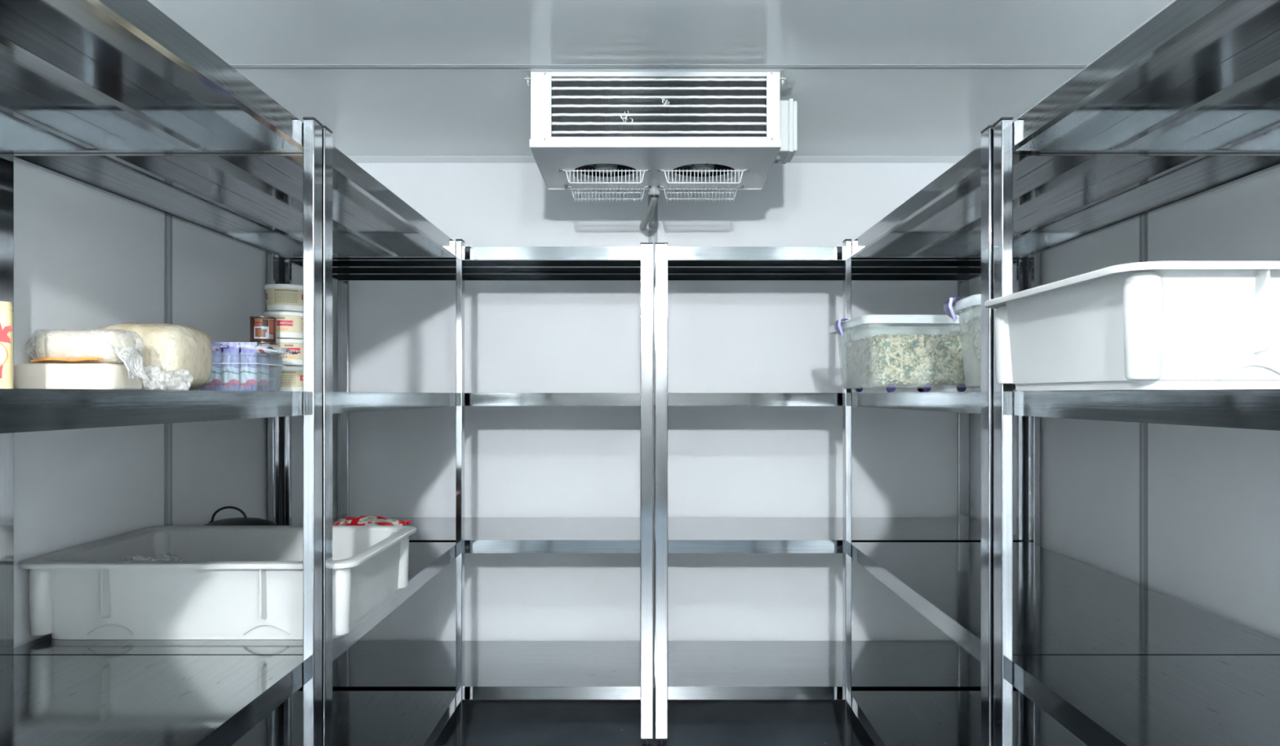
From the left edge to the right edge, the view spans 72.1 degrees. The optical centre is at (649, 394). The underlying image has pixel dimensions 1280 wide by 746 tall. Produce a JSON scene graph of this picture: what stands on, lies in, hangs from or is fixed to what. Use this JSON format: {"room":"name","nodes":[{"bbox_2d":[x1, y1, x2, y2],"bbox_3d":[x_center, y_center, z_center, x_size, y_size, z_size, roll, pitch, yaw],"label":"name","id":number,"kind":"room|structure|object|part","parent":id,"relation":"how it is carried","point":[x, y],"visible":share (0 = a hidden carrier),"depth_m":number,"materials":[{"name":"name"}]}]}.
{"room":"walk-in refrigerator","nodes":[
{"label":"walk-in refrigerator","id":0,"kind":"room"},
{"bbox_2d":[13,160,337,648],"bbox_3d":[-1.315,0.115,0.200,0.080,2.170,6.800,0,0,0],"label":"wall","id":1,"kind":"structure","parent":0,"point":[85,257],"depth_m":2.12,"materials":[{"name":"white"}]},
{"bbox_2d":[164,215,172,525],"bbox_3d":[-1.274,0.115,2.331,0.003,2.170,0.038,0,0,0],"label":"trim","id":2,"kind":"structure","parent":1,"relation":"attached to","point":[167,220],"depth_m":2.33,"materials":[{"name":"grey metal"}]},
{"bbox_2d":[432,688,875,745],"bbox_3d":[0.018,1.240,0.200,2.745,0.080,6.960,0,0,0],"label":"floor","id":3,"kind":"structure","parent":0,"point":[487,722],"depth_m":3.22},
{"bbox_2d":[0,0,322,745],"bbox_3d":[-0.945,0.342,1.038,0.661,1.716,1.276,0,0,0],"label":"storage rack","id":4,"kind":"object","parent":3,"relation":"on","point":[77,76],"visible":1,"depth_m":1.45,"materials":[{"name":"metal"}]},
{"bbox_2d":[0,301,13,388],"bbox_3d":[-1.189,-0.086,1.569,0.090,0.160,0.044,0,0,-34],"label":"packet","id":5,"kind":"object","parent":4,"relation":"on","point":[6,351],"visible":0.93,"depth_m":1.57,"materials":[{"name":"beige"}]},
{"bbox_2d":[0,0,302,152],"bbox_3d":[-0.945,-0.483,1.038,0.603,0.044,1.275,0,0,0],"label":"shelf","id":6,"kind":"object","parent":4,"relation":"attached to","point":[77,76],"depth_m":1.42,"materials":[{"name":"metal"}]},
{"bbox_2d":[0,388,302,433],"bbox_3d":[-0.945,0.016,1.038,0.603,0.044,1.275,0,0,0],"label":"shelf","id":7,"kind":"object","parent":4,"relation":"attached to","point":[21,410],"depth_m":1.09,"materials":[{"name":"metal"}]},
{"bbox_2d":[0,655,302,745],"bbox_3d":[-0.945,0.518,1.038,0.603,0.044,1.275,0,0,0],"label":"shelf","id":8,"kind":"object","parent":4,"relation":"attached to","point":[46,700],"depth_m":1.45,"materials":[{"name":"metal"}]},
{"bbox_3d":[-0.632,0.328,1.653,0.021,1.677,0.043,0,0,0],"label":"leg","id":9,"kind":"part","parent":4,"relation":"part of","materials":[{"name":"metal"}]},
{"bbox_2d":[0,124,464,745],"bbox_3d":[-0.943,0.342,2.318,0.661,1.716,1.276,0,0,0],"label":"storage rack","id":10,"kind":"object","parent":3,"relation":"on","point":[254,200],"visible":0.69,"depth_m":2.13,"materials":[{"name":"metal"}]},
{"bbox_3d":[-1.254,0.328,1.702,0.021,1.677,0.043,0,0,0],"label":"leg","id":11,"kind":"part","parent":10,"relation":"part of","materials":[{"name":"metal"}]},
{"bbox_2d":[13,363,142,390],"bbox_3d":[-1.168,-0.035,1.805,0.204,0.057,0.120,0,0,0],"label":"cheese slab","id":12,"kind":"object","parent":10,"relation":"on","point":[26,375],"visible":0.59,"depth_m":1.75,"materials":[{"name":"beige food"}]},
{"bbox_2d":[25,328,151,381],"bbox_3d":[-1.151,-0.081,1.802,0.232,0.107,0.118,0,0,0],"label":"cheese","id":13,"kind":"object","parent":12,"relation":"on","point":[77,345],"visible":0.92,"depth_m":1.76,"materials":[{"name":"beige food"}]},
{"bbox_2d":[141,364,164,390],"bbox_3d":[-1.080,-0.036,1.907,0.056,0.058,0.074,0,0,0],"label":"plastic bag","id":14,"kind":"object","parent":10,"relation":"on","point":[152,372],"visible":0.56,"depth_m":1.89,"materials":[{"name":"white plastic"}]},
{"bbox_2d":[98,322,212,390],"bbox_3d":[-1.153,-0.086,2.040,0.236,0.160,0.183,0,0,0],"label":"cheese block","id":15,"kind":"object","parent":10,"relation":"on","point":[172,347],"visible":0.48,"depth_m":1.97,"materials":[{"name":"beige food"}]},
{"bbox_2d":[156,368,193,390],"bbox_3d":[-1.029,-0.031,1.914,0.069,0.049,0.070,0,0,0],"label":"plastic bag","id":16,"kind":"object","parent":10,"relation":"on","point":[181,379],"visible":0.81,"depth_m":1.89,"materials":[{"name":"white plastic"}]},
{"bbox_2d":[17,525,416,639],"bbox_3d":[-0.926,0.414,1.993,0.683,0.162,0.512,0,0,0],"label":"tub","id":17,"kind":"object","parent":10,"relation":"on","point":[228,582],"visible":0.94,"depth_m":1.77,"materials":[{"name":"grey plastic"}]},
{"bbox_2d":[121,553,182,560],"bbox_3d":[-1.110,0.420,1.963,0.229,0.131,0.188,0,0,0],"label":"plastic bag","id":18,"kind":"object","parent":17,"relation":"in","point":[176,557],"visible":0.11,"depth_m":1.97,"materials":[{"name":"white"}]},
{"bbox_2d":[0,145,455,257],"bbox_3d":[-0.943,-0.483,2.318,0.603,0.044,1.275,0,0,0],"label":"shelf","id":19,"kind":"object","parent":10,"relation":"attached to","point":[254,200],"depth_m":2.18,"materials":[{"name":"metal"}]},
{"bbox_2d":[0,542,455,662],"bbox_3d":[-0.943,0.518,2.318,0.603,0.044,1.275,0,0,0],"label":"shelf","id":20,"kind":"object","parent":10,"relation":"attached to","point":[426,559],"depth_m":1.76,"materials":[{"name":"metal"}]},
{"bbox_2d":[203,506,275,525],"bbox_3d":[-1.168,0.406,2.500,0.200,0.179,0.200,0,0,0],"label":"cooking pot","id":21,"kind":"object","parent":10,"relation":"on","point":[245,521],"visible":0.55,"depth_m":2.48,"materials":[{"name":"black metal"}]},
{"bbox_3d":[-1.194,0.344,2.500,0.118,0.054,0.007,0,0,0],"label":"handle","id":22,"kind":"part","parent":21,"relation":"part of","materials":[{"name":"black plastic"}]},
{"bbox_3d":[-1.168,0.363,2.500,0.200,0.024,0.200,0,0,0],"label":"lid","id":23,"kind":"part","parent":21,"relation":"part of","materials":[{"name":"black plastic"}]},
{"bbox_2d":[196,352,286,391],"bbox_3d":[-1.060,-0.056,2.280,0.178,0.098,0.200,0,0,0],"label":"basin","id":24,"kind":"object","parent":10,"relation":"on","point":[273,365],"visible":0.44,"depth_m":2.23,"materials":[{"name":"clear plastic"}]},
{"bbox_2d":[204,342,222,391],"bbox_3d":[-1.107,-0.071,2.235,0.041,0.124,0.032,0,0,0],"label":"pouch","id":25,"kind":"object","parent":24,"relation":"in","point":[214,384],"visible":0.7,"depth_m":2.23,"materials":[{"name":"purple plastic"}]},
{"bbox_2d":[211,342,228,351],"bbox_3d":[-1.122,-0.121,2.250,0.100,0.032,0.090,0,0,-11],"label":"pouch","id":26,"kind":"object","parent":24,"relation":"in","point":[215,346],"visible":0.23,"depth_m":2.22,"materials":[{"name":"purple plastic"}]},
{"bbox_2d":[221,351,222,386],"bbox_3d":[-1.107,-0.071,2.305,0.041,0.124,0.032,0,0,0],"label":"pouch","id":27,"kind":"object","parent":24,"relation":"in","point":[221,352],"visible":0.06,"depth_m":2.29,"materials":[{"name":"purple plastic"}]},
{"bbox_2d":[222,342,239,391],"bbox_3d":[-1.062,-0.071,2.234,0.041,0.124,0.032,0,0,0],"label":"pouch","id":28,"kind":"object","parent":24,"relation":"in","point":[231,354],"visible":0.98,"depth_m":2.23,"materials":[{"name":"purple plastic"}]},
{"bbox_2d":[239,348,240,390],"bbox_3d":[-1.062,-0.071,2.305,0.041,0.124,0.032,0,0,0],"label":"pouch","id":29,"kind":"object","parent":24,"relation":"in","point":[239,348],"visible":0.06,"depth_m":2.29,"materials":[{"name":"purple plastic"}]},
{"bbox_2d":[240,342,257,391],"bbox_3d":[-1.017,-0.071,2.235,0.041,0.124,0.032,0,0,0],"label":"pouch","id":30,"kind":"object","parent":24,"relation":"in","point":[248,372],"visible":0.97,"depth_m":2.23,"materials":[{"name":"purple plastic"}]},
{"bbox_2d":[257,343,269,391],"bbox_3d":[-1.017,-0.071,2.305,0.041,0.124,0.032,0,0,0],"label":"pouch","id":31,"kind":"object","parent":24,"relation":"in","point":[263,371],"visible":0.55,"depth_m":2.30,"materials":[{"name":"purple plastic"}]},
{"bbox_2d":[235,343,298,355],"bbox_3d":[-0.994,-0.118,2.270,0.140,0.033,0.090,0,0,11],"label":"pouch","id":32,"kind":"object","parent":24,"relation":"in","point":[264,348],"visible":0.84,"depth_m":2.23,"materials":[{"name":"white plastic"}]},
{"bbox_2d":[268,367,276,391],"bbox_3d":[-1.066,-0.041,2.430,0.070,0.069,0.070,0,0,29],"label":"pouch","id":33,"kind":"object","parent":10,"relation":"on","point":[273,371],"visible":0.38,"depth_m":2.42,"materials":[{"name":"purple"}]},
{"bbox_2d":[251,341,276,367],"bbox_3d":[-1.066,-0.111,2.430,0.070,0.069,0.070,0,0,-43],"label":"tin","id":34,"kind":"object","parent":33,"relation":"on","point":[273,360],"visible":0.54,"depth_m":2.41,"materials":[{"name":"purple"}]},
{"bbox_2d":[249,315,276,342],"bbox_3d":[-1.066,-0.180,2.430,0.070,0.069,0.070,0,0,-26],"label":"tin","id":35,"kind":"object","parent":34,"relation":"on","point":[262,328],"visible":0.94,"depth_m":2.40,"materials":[{"name":"brown metal"}]},
{"bbox_2d":[254,328,266,337],"bbox_3d":[-1.059,-0.169,2.398,0.030,0.025,0.003,0,0,-13],"label":"picture","id":36,"kind":"object","parent":35,"relation":"on","point":[259,332],"depth_m":2.40,"materials":[{"name":"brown paper"}]},
{"bbox_2d":[268,378,273,388],"bbox_3d":[-1.042,-0.030,2.408,0.003,0.025,0.030,0,0,43],"label":"picture","id":37,"kind":"object","parent":33,"relation":"on","point":[270,380],"depth_m":2.41,"materials":[{"name":"plastic"}]},
{"bbox_3d":[-1.254,0.328,2.934,0.021,1.677,0.043,0,0,0],"label":"leg","id":38,"kind":"part","parent":10,"relation":"part of","materials":[{"name":"metal"}]},
{"bbox_2d":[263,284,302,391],"bbox_3d":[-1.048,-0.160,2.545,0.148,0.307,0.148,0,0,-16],"label":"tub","id":39,"kind":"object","parent":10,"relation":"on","point":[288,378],"depth_m":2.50,"materials":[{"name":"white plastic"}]},
{"bbox_3d":[-1.053,-0.199,2.545,0.116,0.074,0.116,0,0,-17],"label":"dairy tub","id":40,"kind":"part","parent":39,"relation":"part of","materials":[{"name":"beige plastic"}]},
{"bbox_3d":[-1.053,-0.230,2.545,0.116,0.012,0.116,0,0,-17],"label":"lid","id":41,"kind":"part","parent":39,"relation":"part of","materials":[{"name":"white plastic"}]},
{"bbox_3d":[-1.050,-0.276,2.545,0.116,0.074,0.116,0,0,-22],"label":"dairy tub","id":42,"kind":"part","parent":39,"relation":"part of","materials":[{"name":"beige plastic"}]},
{"bbox_3d":[-1.050,-0.307,2.545,0.116,0.012,0.116,0,0,-22],"label":"lid","id":43,"kind":"part","parent":39,"relation":"part of","materials":[{"name":"white plastic"}]},
{"bbox_2d":[274,289,297,302],"bbox_3d":[-1.031,-0.280,2.499,0.062,0.036,0.011,0,0,-22],"label":"print","id":44,"kind":"object","parent":39,"relation":"attached to","point":[280,295],"depth_m":2.49,"materials":[{"name":"beige paper"}]},
{"bbox_2d":[276,371,296,384],"bbox_3d":[-1.036,-0.048,2.497,0.062,0.036,0.011,0,0,-16],"label":"print","id":45,"kind":"object","parent":39,"relation":"attached to","point":[282,377],"depth_m":2.50,"materials":[{"name":"beige paper"}]},
{"bbox_3d":[-1.048,-0.121,2.545,0.116,0.074,0.116,0,0,-36],"label":"dairy tub","id":46,"kind":"part","parent":39,"relation":"part of","materials":[{"name":"beige plastic"}]},
{"bbox_3d":[-1.050,-0.075,2.545,0.116,0.012,0.116,0,0,-16],"label":"lid","id":47,"kind":"part","parent":39,"relation":"part of","materials":[{"name":"white plastic"}]},
{"bbox_3d":[-1.048,-0.152,2.545,0.116,0.012,0.116,0,0,-36],"label":"lid","id":48,"kind":"part","parent":39,"relation":"part of","materials":[{"name":"white plastic"}]},
{"bbox_2d":[276,315,302,339],"bbox_3d":[-1.053,-0.194,2.545,0.109,0.064,0.109,0,0,-17],"label":"pot","id":49,"kind":"object","parent":39,"relation":"on","point":[287,326],"depth_m":2.50,"materials":[{"name":"white plastic"}]},
{"bbox_3d":[-0.630,0.328,1.702,0.021,1.677,0.043,0,0,0],"label":"leg","id":50,"kind":"part","parent":10,"relation":"part of","materials":[{"name":"metal"}]},
{"bbox_2d":[231,691,455,745],"bbox_3d":[-0.943,1.018,2.318,0.603,0.044,1.275,0,0,0],"label":"shelf","id":51,"kind":"object","parent":10,"relation":"attached to","point":[359,718],"depth_m":2.69,"materials":[{"name":"metal"}]},
{"bbox_2d":[332,391,455,413],"bbox_3d":[-0.943,0.016,2.318,0.603,0.044,1.275,0,0,0],"label":"shelf","id":52,"kind":"object","parent":10,"relation":"attached to","point":[342,402],"depth_m":2.15,"materials":[{"name":"metal"}]},
{"bbox_3d":[-0.630,0.328,2.934,0.021,1.677,0.043,0,0,0],"label":"leg","id":53,"kind":"part","parent":10,"relation":"part of","materials":[{"name":"metal"}]},
{"bbox_3d":[-0.832,0.440,2.500,0.198,0.102,0.200,0,0,-6],"label":"bag","id":54,"kind":"object","parent":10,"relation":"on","visible":0},
{"bbox_2d":[332,515,410,525],"bbox_3d":[-0.815,0.371,2.500,0.208,0.041,0.190,0,0,9],"label":"bag","id":55,"kind":"object","parent":54,"relation":"on","point":[360,520],"visible":0.44,"depth_m":2.50,"materials":[{"name":"red plastic"}]},
{"bbox_2d":[278,242,653,745],"bbox_3d":[-0.625,0.342,3.280,1.276,1.716,0.616,0,0,0],"label":"storage rack","id":56,"kind":"object","parent":3,"relation":"on","point":[493,669],"visible":0.77,"depth_m":3.12,"materials":[{"name":"metal"}]},
{"bbox_3d":[-1.240,0.328,2.990,0.043,1.677,0.021,0,0,0],"label":"leg","id":57,"kind":"part","parent":56,"relation":"part of","materials":[{"name":"metal"}]},
{"bbox_3d":[-1.240,0.328,3.570,0.043,1.677,0.021,0,0,0],"label":"leg","id":58,"kind":"part","parent":56,"relation":"part of","materials":[{"name":"metal"}]},
{"bbox_2d":[291,246,640,280],"bbox_3d":[-0.625,-0.483,3.280,1.275,0.044,0.558,0,0,0],"label":"shelf","id":59,"kind":"object","parent":56,"relation":"attached to","point":[481,263],"depth_m":3.18,"materials":[{"name":"metal"}]},
{"bbox_2d":[297,640,640,699],"bbox_3d":[-0.625,1.018,3.280,1.275,0.044,0.558,0,0,0],"label":"shelf","id":60,"kind":"object","parent":56,"relation":"attached to","point":[494,669],"depth_m":3.19,"materials":[{"name":"metal"}]},
{"bbox_2d":[332,517,640,553],"bbox_3d":[-0.625,0.518,3.280,1.275,0.044,0.558,0,0,0],"label":"shelf","id":61,"kind":"object","parent":56,"relation":"attached to","point":[482,535],"depth_m":3.13,"materials":[{"name":"metal"}]},
{"bbox_2d":[464,392,640,405],"bbox_3d":[-0.625,0.016,3.280,1.275,0.044,0.558,0,0,0],"label":"shelf","id":62,"kind":"object","parent":56,"relation":"attached to","point":[470,398],"depth_m":3.00,"materials":[{"name":"metal"}]},
{"bbox_3d":[-0.009,0.328,2.990,0.043,1.677,0.021,0,0,0],"label":"leg","id":63,"kind":"part","parent":56,"relation":"part of","materials":[{"name":"metal"}]},
{"bbox_2d":[653,242,1028,745],"bbox_3d":[0.657,0.342,3.280,1.276,1.716,0.616,0,0,0],"label":"storage rack","id":64,"kind":"object","parent":3,"relation":"on","point":[682,669],"visible":0.75,"depth_m":3.12,"materials":[{"name":"metal"}]},
{"bbox_3d":[0.041,0.328,3.570,0.043,1.677,0.021,0,0,0],"label":"leg","id":65,"kind":"part","parent":64,"relation":"part of","materials":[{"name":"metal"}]},
{"bbox_3d":[0.041,0.328,2.990,0.043,1.677,0.021,0,0,0],"label":"leg","id":66,"kind":"part","parent":64,"relation":"part of","materials":[{"name":"metal"}]},
{"bbox_2d":[653,392,842,405],"bbox_3d":[0.657,0.016,3.280,1.275,0.044,0.558,0,0,0],"label":"shelf","id":67,"kind":"object","parent":64,"relation":"attached to","point":[673,398],"depth_m":3.00,"materials":[{"name":"metal"}]},
{"bbox_2d":[653,246,1016,280],"bbox_3d":[0.657,-0.483,3.280,1.275,0.044,0.558,0,0,0],"label":"shelf","id":68,"kind":"object","parent":64,"relation":"attached to","point":[684,263],"depth_m":3.18,"materials":[{"name":"metal"}]},
{"bbox_2d":[653,517,1016,553],"bbox_3d":[0.657,0.518,3.280,1.275,0.044,0.558,0,0,0],"label":"shelf","id":69,"kind":"object","parent":64,"relation":"attached to","point":[685,535],"depth_m":3.15,"materials":[{"name":"metal"}]},
{"bbox_2d":[653,640,1016,699],"bbox_3d":[0.657,1.018,3.280,1.275,0.044,0.558,0,0,0],"label":"shelf","id":70,"kind":"object","parent":64,"relation":"attached to","point":[697,669],"depth_m":3.19,"materials":[{"name":"metal"}]},
{"bbox_3d":[1.273,0.328,3.570,0.043,1.677,0.021,0,0,0],"label":"leg","id":71,"kind":"part","parent":64,"relation":"part of","materials":[{"name":"metal"}]},
{"bbox_3d":[1.273,0.328,2.990,0.043,1.677,0.021,0,0,0],"label":"leg","id":72,"kind":"part","parent":64,"relation":"part of","materials":[{"name":"metal"}]},
{"bbox_2d":[842,124,1279,745],"bbox_3d":[0.972,0.342,2.318,0.661,1.716,1.276,0,0,0],"label":"storage rack","id":73,"kind":"object","parent":3,"relation":"on","point":[1063,606],"visible":0.84,"depth_m":2.23,"materials":[{"name":"metal"}]},
{"bbox_3d":[0.659,0.328,2.934,0.021,1.677,0.043,0,0,0],"label":"leg","id":74,"kind":"part","parent":73,"relation":"part of","materials":[{"name":"metal"}]},
{"bbox_2d":[828,315,980,392],"bbox_3d":[0.755,-0.114,2.577,0.414,0.215,0.434,0,0,-2],"label":"storage box","id":75,"kind":"object","parent":73,"relation":"on","point":[849,326],"visible":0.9,"depth_m":2.56,"materials":[{"name":"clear plastic"}]},
{"bbox_3d":[0.560,-0.193,2.567,0.014,0.054,0.026,0,0,37],"label":"clip lever","id":76,"kind":"part","parent":75,"relation":"part of","materials":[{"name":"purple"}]},
{"bbox_2d":[847,333,975,386],"bbox_3d":[0.754,-0.099,2.578,0.278,0.144,0.349,0,0,-2],"label":"leafy greens","id":77,"kind":"object","parent":75,"relation":"in","point":[883,360],"visible":0.94,"depth_m":2.41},
{"bbox_2d":[851,391,981,413],"bbox_3d":[0.972,0.016,2.318,0.603,0.044,1.275,0,0,0],"label":"shelf","id":78,"kind":"object","parent":73,"relation":"attached to","point":[948,402],"depth_m":2.14,"materials":[{"name":"metal"}]},
{"bbox_2d":[851,691,1087,745],"bbox_3d":[0.972,1.018,2.318,0.603,0.044,1.275,0,0,0],"label":"shelf","id":79,"kind":"object","parent":73,"relation":"attached to","point":[890,718],"depth_m":2.69,"materials":[{"name":"metal"}]},
{"bbox_2d":[943,293,1015,390],"bbox_3d":[0.885,-0.114,1.977,0.414,0.215,0.264,0,0,4],"label":"storage box","id":80,"kind":"object","parent":73,"relation":"on","point":[971,305],"visible":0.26,"depth_m":2.00,"materials":[{"name":"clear plastic"}]},
{"bbox_3d":[0.691,-0.193,2.004,0.014,0.054,0.026,0,0,43],"label":"clip lever","id":81,"kind":"part","parent":80,"relation":"part of","materials":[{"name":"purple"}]},
{"bbox_2d":[967,315,981,382],"bbox_3d":[0.885,-0.107,1.977,0.297,0.160,0.190,0,0,4],"label":"leafy greens","id":82,"kind":"object","parent":80,"relation":"in","point":[974,333],"visible":0.14,"depth_m":2.01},
{"bbox_3d":[0.659,0.328,1.702,0.021,1.677,0.043,0,0,0],"label":"leg","id":83,"kind":"part","parent":73,"relation":"part of","materials":[{"name":"metal"}]},
{"bbox_3d":[1.284,0.328,2.934,0.021,1.677,0.043,0,0,0],"label":"leg","id":84,"kind":"part","parent":73,"relation":"part of","materials":[{"name":"metal"}]},
{"bbox_2d":[851,144,1279,257],"bbox_3d":[0.972,-0.483,2.318,0.603,0.044,1.275,0,0,0],"label":"shelf","id":85,"kind":"object","parent":73,"relation":"attached to","point":[1060,199],"depth_m":2.19,"materials":[{"name":"metal"}]},
{"bbox_2d":[851,542,1279,662],"bbox_3d":[0.972,0.518,2.318,0.603,0.044,1.275,0,0,0],"label":"shelf","id":86,"kind":"object","parent":73,"relation":"attached to","point":[1063,606],"depth_m":2.06,"materials":[{"name":"metal"}]},
{"bbox_2d":[992,0,1279,745],"bbox_3d":[0.977,0.342,1.038,0.661,1.716,1.276,0,0,0],"label":"storage rack","id":87,"kind":"object","parent":3,"relation":"on","point":[1199,76],"visible":1,"depth_m":1.47,"materials":[{"name":"metal"}]},
{"bbox_3d":[0.664,0.328,1.653,0.021,1.677,0.043,0,0,0],"label":"leg","id":88,"kind":"part","parent":87,"relation":"part of","materials":[{"name":"metal"}]},
{"bbox_2d":[984,261,1279,391],"bbox_3d":[0.942,-0.088,1.358,0.683,0.162,0.512,0,0,0],"label":"tub","id":89,"kind":"object","parent":87,"relation":"on","point":[1150,325],"visible":1,"depth_m":1.14,"materials":[{"name":"white plastic"}]},
{"bbox_2d":[1013,0,1279,152],"bbox_3d":[0.977,-0.483,1.038,0.603,0.044,1.275,0,0,0],"label":"shelf","id":90,"kind":"object","parent":87,"relation":"attached to","point":[1199,76],"depth_m":1.43,"materials":[{"name":"metal"}]},
{"bbox_2d":[1013,389,1279,431],"bbox_3d":[0.977,0.016,1.038,0.603,0.044,1.275,0,0,0],"label":"shelf","id":91,"kind":"object","parent":87,"relation":"attached to","point":[1251,409],"depth_m":1.15,"materials":[{"name":"metal"}]},
{"bbox_2d":[1013,655,1279,745],"bbox_3d":[0.977,0.518,1.038,0.603,0.044,1.275,0,0,0],"label":"shelf","id":92,"kind":"object","parent":87,"relation":"attached to","point":[1103,700],"depth_m":1.45,"materials":[{"name":"metal"}]},
{"bbox_2d":[349,163,969,640],"bbox_3d":[0.018,0.115,3.640,2.745,2.170,0.080,0,0,0],"label":"wall","id":93,"kind":"structure","parent":0,"point":[521,336],"depth_m":3.60,"materials":[{"name":"white paint"}]},
{"bbox_2d":[648,189,657,688],"bbox_3d":[0.015,0.115,3.599,0.038,2.170,0.003,0,0,0],"label":"pipe","id":94,"kind":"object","parent":93,"relation":"attached to","point":[653,223],"depth_m":3.60,"materials":[{"name":"grey metal"}]},
{"bbox_2d":[346,155,965,163],"bbox_3d":[0.018,-0.959,3.589,2.585,0.022,0.022,0,0,0],"label":"trim","id":95,"kind":"structure","parent":93,"relation":"attached to","point":[357,159],"depth_m":3.59,"materials":[{"name":"white metal"}]},
{"bbox_2d":[146,0,1173,155],"bbox_3d":[0.018,-1.010,0.200,2.745,0.080,6.960,0,0,0],"label":"ceiling","id":96,"kind":"structure","parent":0,"point":[367,112],"depth_m":2.49,"materials":[{"name":"white"}]},
{"bbox_2d":[229,64,1087,69],"bbox_3d":[0.018,-0.969,2.602,2.585,0.003,0.032,0,0,0],"label":"trim","id":97,"kind":"structure","parent":96,"relation":"attached to","point":[234,66],"depth_m":2.60,"materials":[{"name":"grey metal"}]},
{"bbox_2d":[524,71,797,231],"bbox_3d":[0.048,-0.813,3.117,0.848,0.314,0.965,0,0,0],"label":"refrigeration evaporator unit","id":98,"kind":"object","parent":96,"relation":"attached to","point":[650,131],"visible":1,"depth_m":2.67,"materials":[{"name":"white metal"}]},
{"bbox_3d":[0.451,-0.858,2.875,0.014,0.169,0.154,0,0,0],"label":"lid","id":99,"kind":"part","parent":98,"relation":"part of","materials":[{"name":"white plastic"}]},
{"bbox_3d":[0.465,-0.857,2.875,0.014,0.159,0.148,0,0,0],"label":"lid","id":100,"kind":"part","parent":98,"relation":"part of","materials":[{"name":"white plastic"}]},
{"bbox_2d":[969,166,1279,639],"bbox_3d":[1.350,0.115,0.200,0.080,2.170,6.800,0,0,0],"label":"wall","id":101,"kind":"structure","parent":0,"point":[1214,492],"depth_m":2.18,"materials":[{"name":"white"}]},
{"bbox_2d":[1013,0,1176,122],"bbox_3d":[1.299,-0.959,0.200,0.022,0.022,6.800,0,0,0],"label":"trim","id":102,"kind":"structure","parent":101,"relation":"attached to","point":[1173,1],"depth_m":2.50,"materials":[{"name":"white metal"}]},
{"bbox_2d":[1139,214,1147,588],"bbox_3d":[1.308,0.115,2.331,0.003,2.170,0.038,0,0,0],"label":"trim","id":103,"kind":"structure","parent":101,"relation":"attached to","point":[1143,220],"depth_m":2.33,"materials":[{"name":"grey metal"}]}
]}

